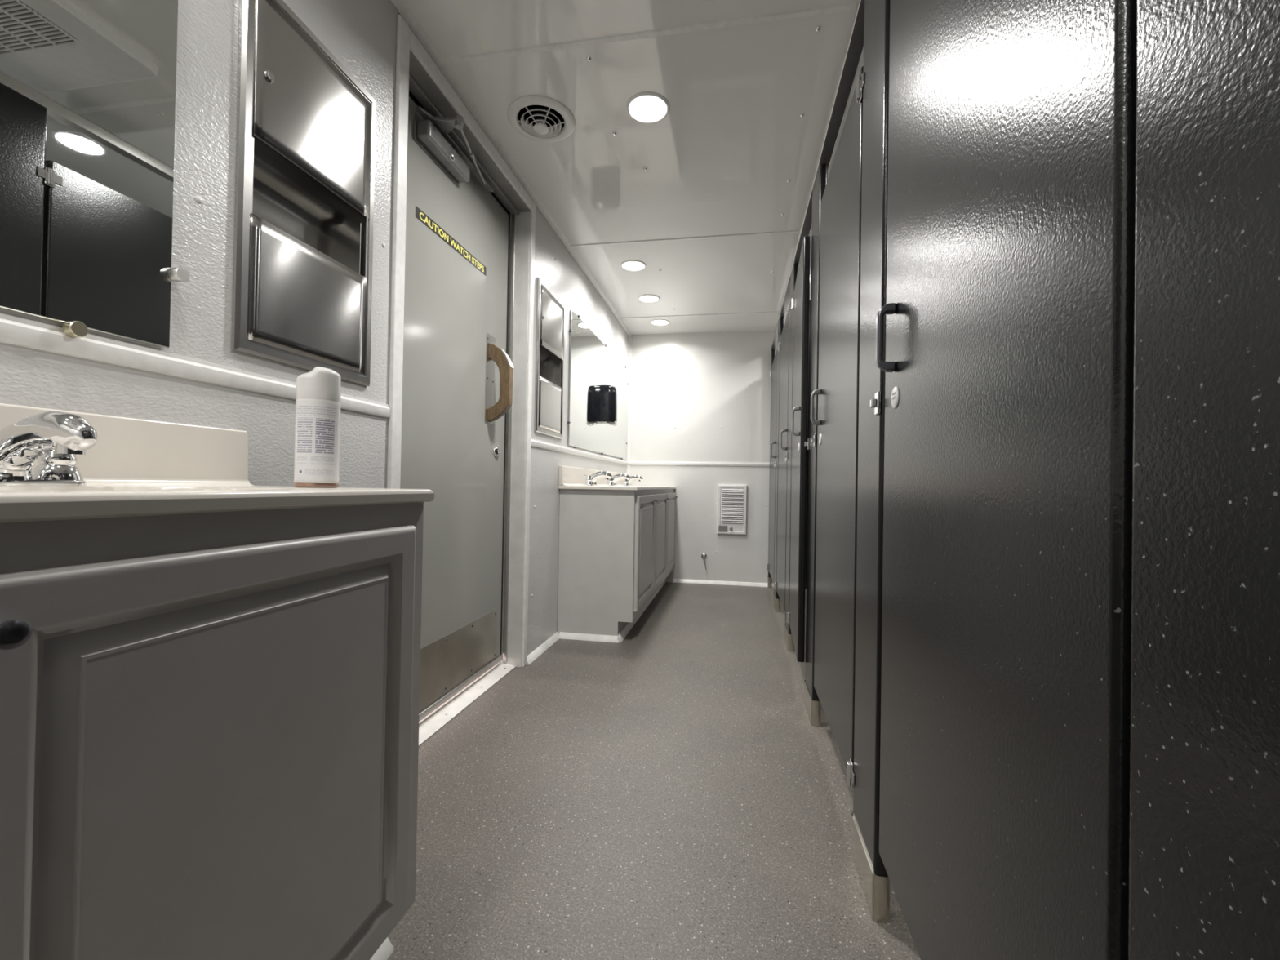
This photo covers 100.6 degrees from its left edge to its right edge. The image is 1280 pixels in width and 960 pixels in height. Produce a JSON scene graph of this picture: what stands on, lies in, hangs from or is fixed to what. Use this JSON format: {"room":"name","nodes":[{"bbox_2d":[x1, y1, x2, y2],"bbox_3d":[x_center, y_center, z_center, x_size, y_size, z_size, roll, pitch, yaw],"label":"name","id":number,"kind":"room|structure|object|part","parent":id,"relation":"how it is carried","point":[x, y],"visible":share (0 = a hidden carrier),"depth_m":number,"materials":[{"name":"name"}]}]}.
{"room":"public restroom","nodes":[
{"label":"public restroom","id":0,"kind":"room"},
{"bbox_2d":[0,0,629,656],"bbox_3d":[-0.671,-0.250,1.892,0.144,2.200,5.580,1,-1,10],"label":"wall","id":1,"kind":"structure","parent":0,"point":[362,34],"depth_m":1.01,"materials":[{"name":"white paint"}]},
{"bbox_2d":[0,0,189,347],"bbox_3d":[-0.881,-0.618,0.237,0.026,0.821,1.339,1,-1,10],"label":"wall mirror","id":2,"kind":"object","parent":1,"relation":"attached to","point":[88,87],"visible":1,"depth_m":0.76,"materials":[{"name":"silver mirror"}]},
{"bbox_2d":[0,403,253,485],"bbox_3d":[-0.902,-0.051,0.127,0.040,0.104,1.788,1,-1,10],"label":"backsplash","id":3,"kind":"structure","parent":1,"relation":"attached to","point":[126,451],"depth_m":0.85,"materials":[{"name":"beige stone"}]},
{"bbox_2d":[0,313,390,417],"bbox_3d":[-0.888,-0.200,0.286,0.009,0.037,2.342,1,-1,10],"label":"trim","id":4,"kind":"structure","parent":1,"relation":"attached to","point":[15,331],"depth_m":0.85,"materials":[{"name":"white plastic"}]},
{"bbox_2d":[231,0,376,386],"bbox_3d":[-0.756,-0.610,1.185,0.105,0.736,0.372,1,-1,10],"label":"dispenser","id":5,"kind":"object","parent":1,"relation":"attached to","point":[303,255],"visible":1,"depth_m":1.15,"materials":[{"name":"metal"}]},
{"bbox_3d":[-0.708,-0.805,1.178,0.004,0.292,0.323,1,-1,10],"label":"door","id":6,"kind":"part","parent":5,"relation":"part of","materials":[{"name":"metal"}]},
{"bbox_2d":[386,14,535,746],"bbox_3d":[-0.685,-0.209,1.949,0.272,2.119,0.997,1,-1,10],"label":"door","id":7,"kind":"structure","parent":1,"relation":"in","point":[461,356],"depth_m":1.97,"materials":[{"name":"paint"}]},
{"bbox_3d":[-0.689,-1.107,1.815,0.005,0.064,0.278,1,-1,10],"label":"closer plate","id":8,"kind":"part","parent":7,"relation":"part of","materials":[{"name":"grey paint"}]},
{"bbox_3d":[-0.607,-1.149,1.869,0.118,0.051,0.436,1,-1,10],"label":"closer arm","id":9,"kind":"part","parent":7,"relation":"part of","materials":[{"name":"grey paint"}]},
{"bbox_3d":[-0.699,0.665,1.924,0.002,0.206,0.805,1,-1,10],"label":"kick plate","id":10,"kind":"part","parent":7,"relation":"part of","materials":[{"name":"metal"}]},
{"bbox_3d":[-0.737,0.828,1.950,0.202,0.044,0.913,1,-1,10],"label":"sill","id":11,"kind":"part","parent":7,"relation":"part of","materials":[{"name":"silver metal"}]},
{"bbox_3d":[-0.627,-0.421,2.224,0.002,0.370,0.080,1,-1,10],"label":"pull handle","id":12,"kind":"part","parent":7,"relation":"part of","materials":[{"name":"wood"}]},
{"bbox_3d":[-0.663,-0.193,1.949,0.141,2.049,0.937,1,-1,10],"label":"frame","id":13,"kind":"part","parent":7,"relation":"part of","materials":[{"name":"metal"}]},
{"bbox_2d":[390,0,631,336],"bbox_3d":[-0.575,-1.288,1.888,0.022,0.020,5.580,1,-1,10],"label":"trim","id":14,"kind":"structure","parent":1,"relation":"attached to","point":[400,5],"depth_m":1.94,"materials":[{"name":"white plastic"}]},
{"bbox_2d":[526,631,559,664],"bbox_3d":[-0.474,0.826,2.630,0.022,0.029,0.443,1,-1,10],"label":"baseboard","id":15,"kind":"structure","parent":1,"relation":"attached to","point":[548,643],"depth_m":2.60,"materials":[{"name":"white plastic"}]},
{"bbox_2d":[533,277,564,439],"bbox_3d":[-0.487,-0.585,2.681,0.105,0.724,0.386,1,-1,10],"label":"dispenser","id":16,"kind":"object","parent":1,"relation":"attached to","point":[550,310],"visible":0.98,"depth_m":2.66,"materials":[{"name":"metal"}]},
{"bbox_3d":[-0.438,-0.781,2.675,0.004,0.280,0.337,1,-1,10],"label":"door","id":17,"kind":"part","parent":16,"relation":"part of","materials":[{"name":"metal"}]},
{"bbox_2d":[530,438,628,465],"bbox_3d":[-0.304,-0.161,3.523,0.009,0.037,2.238,1,-1,10],"label":"trim","id":18,"kind":"structure","parent":1,"relation":"attached to","point":[535,442],"depth_m":3.04,"materials":[{"name":"white plastic"}]},
{"bbox_2d":[558,466,629,485],"bbox_3d":[-0.253,-0.013,3.726,0.040,0.104,1.815,1,-1,10],"label":"backsplash","id":19,"kind":"structure","parent":1,"relation":"attached to","point":[567,475],"depth_m":3.09,"materials":[{"name":"beige stone"}]},
{"bbox_2d":[567,308,628,459],"bbox_3d":[-0.253,-0.569,3.758,0.014,0.785,1.600,1,-1,10],"label":"wall mirror","id":20,"kind":"object","parent":1,"relation":"attached to","point":[593,366],"visible":1,"depth_m":3.43,"materials":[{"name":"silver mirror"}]},
{"bbox_2d":[600,385,617,426],"bbox_3d":[-0.212,-0.512,3.683,0.103,0.275,0.124,1,-1,10],"label":"soap dispenser","id":21,"kind":"object","parent":20,"relation":"attached to","point":[608,393],"visible":1,"depth_m":3.63,"materials":[{"name":"black plastic"}]},
{"bbox_3d":[-0.196,-0.393,3.678,0.065,0.038,0.056,1,-1,10],"label":"push lever","id":22,"kind":"part","parent":21,"relation":"part of","materials":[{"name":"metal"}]},
{"bbox_2d":[626,334,632,476],"bbox_3d":[-0.099,-0.200,4.612,0.024,2.130,0.024,1,-1,10],"label":"trim","id":23,"kind":"structure","parent":1,"relation":"attached to","point":[630,336],"depth_m":4.62,"materials":[{"name":"white plastic"}]},
{"bbox_2d":[441,2,856,64],"bbox_3d":[0.510,-1.281,1.450,2.312,0.004,0.022,1,-1,10],"label":"trim","id":24,"kind":"structure","parent":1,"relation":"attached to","point":[847,6],"depth_m":1.53,"materials":[{"name":"white plastic"}]},
{"bbox_2d":[569,229,811,247],"bbox_3d":[0.739,-1.266,2.717,2.312,0.004,0.022,1,-1,10],"label":"trim","id":25,"kind":"structure","parent":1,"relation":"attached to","point":[791,231],"depth_m":2.80,"materials":[{"name":"white plastic"}]},
{"bbox_2d":[620,311,788,319],"bbox_3d":[0.964,-1.251,3.967,2.312,0.004,0.022,1,-1,10],"label":"trim","id":26,"kind":"structure","parent":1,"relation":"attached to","point":[777,311],"depth_m":4.05,"materials":[{"name":"white plastic"}]},
{"bbox_2d":[403,0,863,334],"bbox_3d":[0.552,-1.302,1.684,2.592,0.056,5.780,1,-1,10],"label":"ceiling","id":27,"kind":"structure","parent":0,"point":[735,150],"depth_m":1.96,"materials":[{"name":"white metal"}]},
{"bbox_2d":[506,95,574,142],"bbox_3d":[-0.355,-1.275,1.909,0.240,0.038,0.240,1,-1,10],"label":"ceiling vent","id":28,"kind":"object","parent":27,"relation":"in","point":[540,118],"visible":1,"depth_m":1.89,"materials":[{"name":"white plastic"}]},
{"bbox_2d":[620,259,646,271],"bbox_3d":[-0.039,-1.275,3.163,0.152,0.006,0.152,1,-1,10],"label":"recessed light","id":29,"kind":"object","parent":27,"relation":"in","point":[631,265],"visible":1,"depth_m":3.16,"materials":[{"name":"white plastic"}]},
{"bbox_2d":[626,91,670,123],"bbox_3d":[0.027,-1.285,1.840,0.152,0.006,0.152,1,-1,10],"label":"recessed light","id":30,"kind":"object","parent":27,"relation":"in","point":[647,107],"visible":1,"depth_m":1.83,"materials":[{"name":"white plastic"}]},
{"bbox_2d":[638,293,659,302],"bbox_3d":[0.063,-1.268,3.713,0.152,0.006,0.152,1,-1,10],"label":"recessed light","id":31,"kind":"object","parent":27,"relation":"in","point":[644,298],"visible":1,"depth_m":3.70,"materials":[{"name":"white plastic"}]},
{"bbox_2d":[650,319,669,325],"bbox_3d":[0.160,-1.261,4.255,0.152,0.006,0.152,1,-1,10],"label":"recessed light","id":32,"kind":"object","parent":27,"relation":"in","point":[656,322],"visible":1,"depth_m":4.24,"materials":[{"name":"white plastic"}]},
{"bbox_2d":[386,582,920,959],"bbox_3d":[0.559,0.880,1.657,2.502,0.060,5.780,1,-1,10],"label":"floor","id":33,"kind":"structure","parent":0,"point":[669,790],"depth_m":1.35,"materials":[{"name":"plastic"}]},
{"bbox_2d":[0,502,423,959],"bbox_3d":[-0.713,0.419,0.089,0.440,0.789,1.772,1,-1,10],"label":"vanity cabinet","id":34,"kind":"object","parent":33,"relation":"on","point":[209,722],"visible":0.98,"depth_m":0.53,"materials":[{"name":"grey paint"}]},
{"bbox_3d":[-0.443,0.108,0.371,0.019,0.020,0.020,1,-1,10],"label":"knob","id":35,"kind":"part","parent":34,"relation":"part of","materials":[{"name":"metal"}]},
{"bbox_2d":[0,403,434,523],"bbox_3d":[-0.719,0.008,0.093,0.414,0.218,1.788,1,-1,10],"label":"countertop","id":36,"kind":"structure","parent":34,"relation":"on","point":[134,467],"depth_m":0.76,"materials":[{"name":"beige stone"}]},
{"bbox_2d":[0,411,97,485],"bbox_3d":[-0.713,-0.037,0.627,0.166,0.088,0.156,1,-1,10],"label":"faucet","id":37,"kind":"object","parent":36,"relation":"on","point":[54,439],"visible":1,"depth_m":0.61,"materials":[{"name":"silver metal"}]},
{"bbox_3d":[-0.761,0.003,0.635,0.054,0.007,0.156,1,-1,10],"label":"plate","id":38,"kind":"part","parent":37,"relation":"part of","materials":[{"name":"silver metal"}]},
{"bbox_3d":[-0.752,-0.027,0.686,0.049,0.060,0.049,1,-1,10],"label":"handle","id":39,"kind":"part","parent":37,"relation":"part of","materials":[{"name":"silver metal"}]},
{"bbox_2d":[293,366,341,487],"bbox_3d":[-0.547,-0.089,0.902,0.066,0.203,0.066,1,-1,10],"label":"spray can","id":40,"kind":"object","parent":36,"relation":"on","point":[317,392],"visible":1,"depth_m":0.88,"materials":[{"name":"white metal"}]},
{"bbox_2d":[557,488,677,642],"bbox_3d":[-0.061,0.460,3.685,0.446,0.794,1.816,1,-1,10],"label":"vanity cabinet","id":41,"kind":"object","parent":33,"relation":"on","point":[616,550],"visible":0.98,"depth_m":2.83,"materials":[{"name":"grey paint"}]},
{"bbox_2d":[558,466,675,490],"bbox_3d":[-0.064,0.047,3.691,0.426,0.218,1.815,1,-1,10],"label":"countertop","id":42,"kind":"structure","parent":41,"relation":"on","point":[570,477],"depth_m":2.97,"materials":[{"name":"beige stone"}]},
{"bbox_2d":[583,471,612,485],"bbox_3d":[-0.249,-0.011,3.195,0.166,0.088,0.156,1,-1,10],"label":"faucet","id":43,"kind":"object","parent":42,"relation":"on","point":[590,480],"visible":1,"depth_m":3.18,"materials":[{"name":"silver metal"}]},
{"bbox_3d":[-0.306,-0.002,3.154,0.049,0.060,0.049,1,-1,10],"label":"handle","id":44,"kind":"part","parent":43,"relation":"part of","materials":[{"name":"silver metal"}]},
{"bbox_3d":[-0.298,0.029,3.204,0.054,0.007,0.156,1,-1,10],"label":"plate","id":45,"kind":"part","parent":43,"relation":"part of","materials":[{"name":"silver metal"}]},
{"bbox_2d":[606,473,630,485],"bbox_3d":[-0.150,-0.004,3.741,0.166,0.088,0.156,1,-1,10],"label":"faucet","id":46,"kind":"object","parent":42,"relation":"on","point":[611,482],"visible":0.94,"depth_m":3.72,"materials":[{"name":"silver metal"}]},
{"bbox_3d":[-0.208,0.005,3.700,0.049,0.060,0.049,1,-1,10],"label":"handle","id":47,"kind":"part","parent":46,"relation":"part of","materials":[{"name":"silver metal"}]},
{"bbox_2d":[622,475,643,485],"bbox_3d":[-0.056,0.002,4.263,0.166,0.088,0.156,1,-1,10],"label":"faucet","id":48,"kind":"object","parent":42,"relation":"on","point":[634,477],"visible":0.84,"depth_m":4.24,"materials":[{"name":"silver metal"}]},
{"bbox_3d":[-0.114,0.011,4.221,0.049,0.060,0.049,1,-1,10],"label":"handle","id":49,"kind":"part","parent":48,"relation":"part of","materials":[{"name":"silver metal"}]},
{"bbox_3d":[-0.056,0.001,4.263,0.166,0.087,0.047,1,-1,10],"label":"spout","id":50,"kind":"part","parent":48,"relation":"part of","materials":[{"name":"silver metal"}]},
{"bbox_3d":[0.032,0.393,3.087,0.020,0.611,0.573,1,-1,10],"label":"cabinet door","id":51,"kind":"part","parent":41,"relation":"part of","materials":[{"name":"grey paint"}]},
{"bbox_3d":[0.137,0.400,3.668,0.020,0.611,0.573,1,-1,10],"label":"cabinet door","id":52,"kind":"part","parent":41,"relation":"part of","materials":[{"name":"grey paint"}]},
{"bbox_3d":[0.242,0.407,4.248,0.020,0.611,0.573,1,-1,10],"label":"cabinet door","id":53,"kind":"part","parent":41,"relation":"part of","materials":[{"name":"grey paint"}]},
{"bbox_2d":[767,349,774,587],"bbox_3d":[1.082,-0.095,4.377,0.033,1.956,0.063,1,-1,10],"label":"pilaster","id":54,"kind":"object","parent":33,"relation":"on","point":[769,577],"visible":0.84,"depth_m":4.36,"materials":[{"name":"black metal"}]},
{"bbox_2d":[766,350,777,582],"bbox_3d":[1.013,-0.096,4.040,0.072,1.659,0.656,1,-1,10],"label":"door","id":55,"kind":"structure","parent":54,"relation":"attached to","point":[773,373],"depth_m":3.98,"materials":[{"name":"grey paint"}]},
{"bbox_3d":[0.952,-0.216,3.808,0.031,0.120,0.017,1,-1,10],"label":"pull handle","id":56,"kind":"part","parent":55,"relation":"part of","materials":[{"name":"grey paint"}]},
{"bbox_2d":[773,316,784,612],"bbox_3d":[0.939,-0.105,3.621,0.046,1.956,0.213,1,-1,10],"label":"pilaster","id":57,"kind":"object","parent":33,"relation":"on","point":[776,601],"visible":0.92,"depth_m":3.58,"materials":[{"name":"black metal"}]},
{"bbox_2d":[774,309,789,611],"bbox_3d":[0.862,-0.107,3.202,0.072,1.659,0.662,1,-1,10],"label":"door","id":58,"kind":"structure","parent":57,"relation":"attached to","point":[784,346],"depth_m":3.14,"materials":[{"name":"grey paint"}]},
{"bbox_3d":[0.800,-0.226,2.968,0.031,0.120,0.017,1,-1,10],"label":"pull handle","id":59,"kind":"part","parent":58,"relation":"part of","materials":[{"name":"grey paint"}]},
{"bbox_2d":[784,263,799,652],"bbox_3d":[0.787,-0.115,2.780,0.046,1.956,0.214,1,-1,10],"label":"pilaster","id":60,"kind":"object","parent":33,"relation":"on","point":[788,642],"visible":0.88,"depth_m":2.75,"materials":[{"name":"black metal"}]},
{"bbox_2d":[804,164,827,726],"bbox_3d":[0.637,-0.125,1.948,0.046,1.956,0.204,1,-1,10],"label":"pilaster","id":61,"kind":"object","parent":33,"relation":"on","point":[812,704],"visible":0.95,"depth_m":1.91,"materials":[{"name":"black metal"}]},
{"bbox_2d":[786,235,810,662],"bbox_3d":[0.697,-0.117,2.368,0.072,1.659,0.660,1,-1,13],"label":"door","id":62,"kind":"structure","parent":61,"relation":"attached to","point":[800,303],"depth_m":2.09,"materials":[{"name":"grey paint"}]},
{"bbox_3d":[0.626,-0.237,2.137,0.031,0.120,0.017,1,-1,13],"label":"pull handle","id":63,"kind":"part","parent":62,"relation":"part of","materials":[{"name":"grey paint"}]},
{"bbox_2d":[851,0,890,924],"bbox_3d":[0.488,-0.135,1.118,0.046,1.956,0.201,1,-1,10],"label":"pilaster","id":64,"kind":"object","parent":33,"relation":"on","point":[874,880],"visible":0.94,"depth_m":1.09,"materials":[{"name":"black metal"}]},
{"bbox_2d":[810,66,864,787],"bbox_3d":[0.558,-0.127,1.519,0.072,1.659,0.662,1,-1,10],"label":"door","id":65,"kind":"structure","parent":64,"relation":"attached to","point":[837,391],"depth_m":1.42,"materials":[{"name":"grey paint"}]},
{"bbox_3d":[0.583,-0.241,1.762,0.031,0.120,0.017,1,-1,10],"label":"pull handle","id":66,"kind":"part","parent":65,"relation":"part of","materials":[{"name":"grey paint"}]},
{"bbox_2d":[1128,0,1279,959],"bbox_3d":[0.242,-0.152,-0.280,0.033,1.956,1.338,1,-1,10],"label":"partition","id":67,"kind":"object","parent":33,"relation":"on","point":[1204,816],"visible":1,"depth_m":0.31,"materials":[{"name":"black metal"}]},
{"bbox_2d":[770,0,864,351],"bbox_3d":[0.623,-1.126,1.745,0.039,0.040,5.428,1,-1,10],"label":"headrail","id":68,"kind":"object","parent":67,"relation":"on","point":[854,47],"visible":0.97,"depth_m":1.62,"materials":[{"name":"metal"}]},
{"bbox_2d":[875,0,1137,959],"bbox_3d":[0.408,-0.137,0.688,0.072,1.659,0.676,1,-1,10],"label":"door","id":69,"kind":"structure","parent":67,"relation":"attached to","point":[1004,802],"depth_m":0.54,"materials":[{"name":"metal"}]},
{"bbox_3d":[0.434,-0.251,0.939,0.031,0.120,0.017,1,-1,10],"label":"pull handle","id":70,"kind":"part","parent":69,"relation":"part of","materials":[{"name":"metal"}]},
{"bbox_2d":[630,329,777,583],"bbox_3d":[1.035,-0.197,4.452,2.592,2.200,0.136,1,-1,10],"label":"wall","id":71,"kind":"structure","parent":0,"point":[705,397],"depth_m":4.50,"materials":[{"name":"white paint"}]},
{"bbox_2d":[628,461,769,466],"bbox_3d":[1.027,-0.130,4.415,2.312,0.037,0.009,1,-1,10],"label":"trim","id":72,"kind":"structure","parent":71,"relation":"attached to","point":[631,463],"depth_m":4.51,"materials":[{"name":"white plastic"}]},
{"bbox_2d":[664,577,773,587],"bbox_3d":[0.873,0.866,4.424,1.372,0.029,0.022,1,-1,10],"label":"baseboard","id":73,"kind":"structure","parent":71,"relation":"attached to","point":[667,580],"depth_m":4.46,"materials":[{"name":"white plastic"}]},
{"bbox_2d":[716,484,746,534],"bbox_3d":[0.770,0.247,4.444,0.241,0.414,0.035,1,-1,10],"label":"wall heater","id":74,"kind":"object","parent":71,"relation":"attached to","point":[731,499],"visible":1,"depth_m":4.44,"materials":[{"name":"white metal"}]},
{"bbox_3d":[0.694,0.407,4.447,0.072,0.052,0.001,1,-1,10],"label":"rating plate","id":75,"kind":"part","parent":74,"relation":"part of","materials":[{"name":"grey paint"}]},
{"bbox_2d":[721,489,743,521],"bbox_3d":[0.772,0.215,4.441,0.177,0.282,0.002,1,-1,10],"label":"grille","id":76,"kind":"object","parent":74,"relation":"attached to","point":[732,500],"depth_m":4.44,"materials":[{"name":"white metal"}]},
{"bbox_3d":[1.740,-0.212,1.457,0.140,2.200,5.580,1,-1,10],"label":"wall","id":77,"kind":"structure","parent":0,"visible":0},
{"bbox_2d":[805,299,810,589],"bbox_3d":[1.340,-0.177,2.681,1.061,1.500,0.026,1,-1,10],"label":"divider","id":78,"kind":"object","parent":77,"relation":"attached to","point":[810,300],"visible":0.02,"depth_m":2.75,"materials":[{"name":"black plastic"}]}
]}

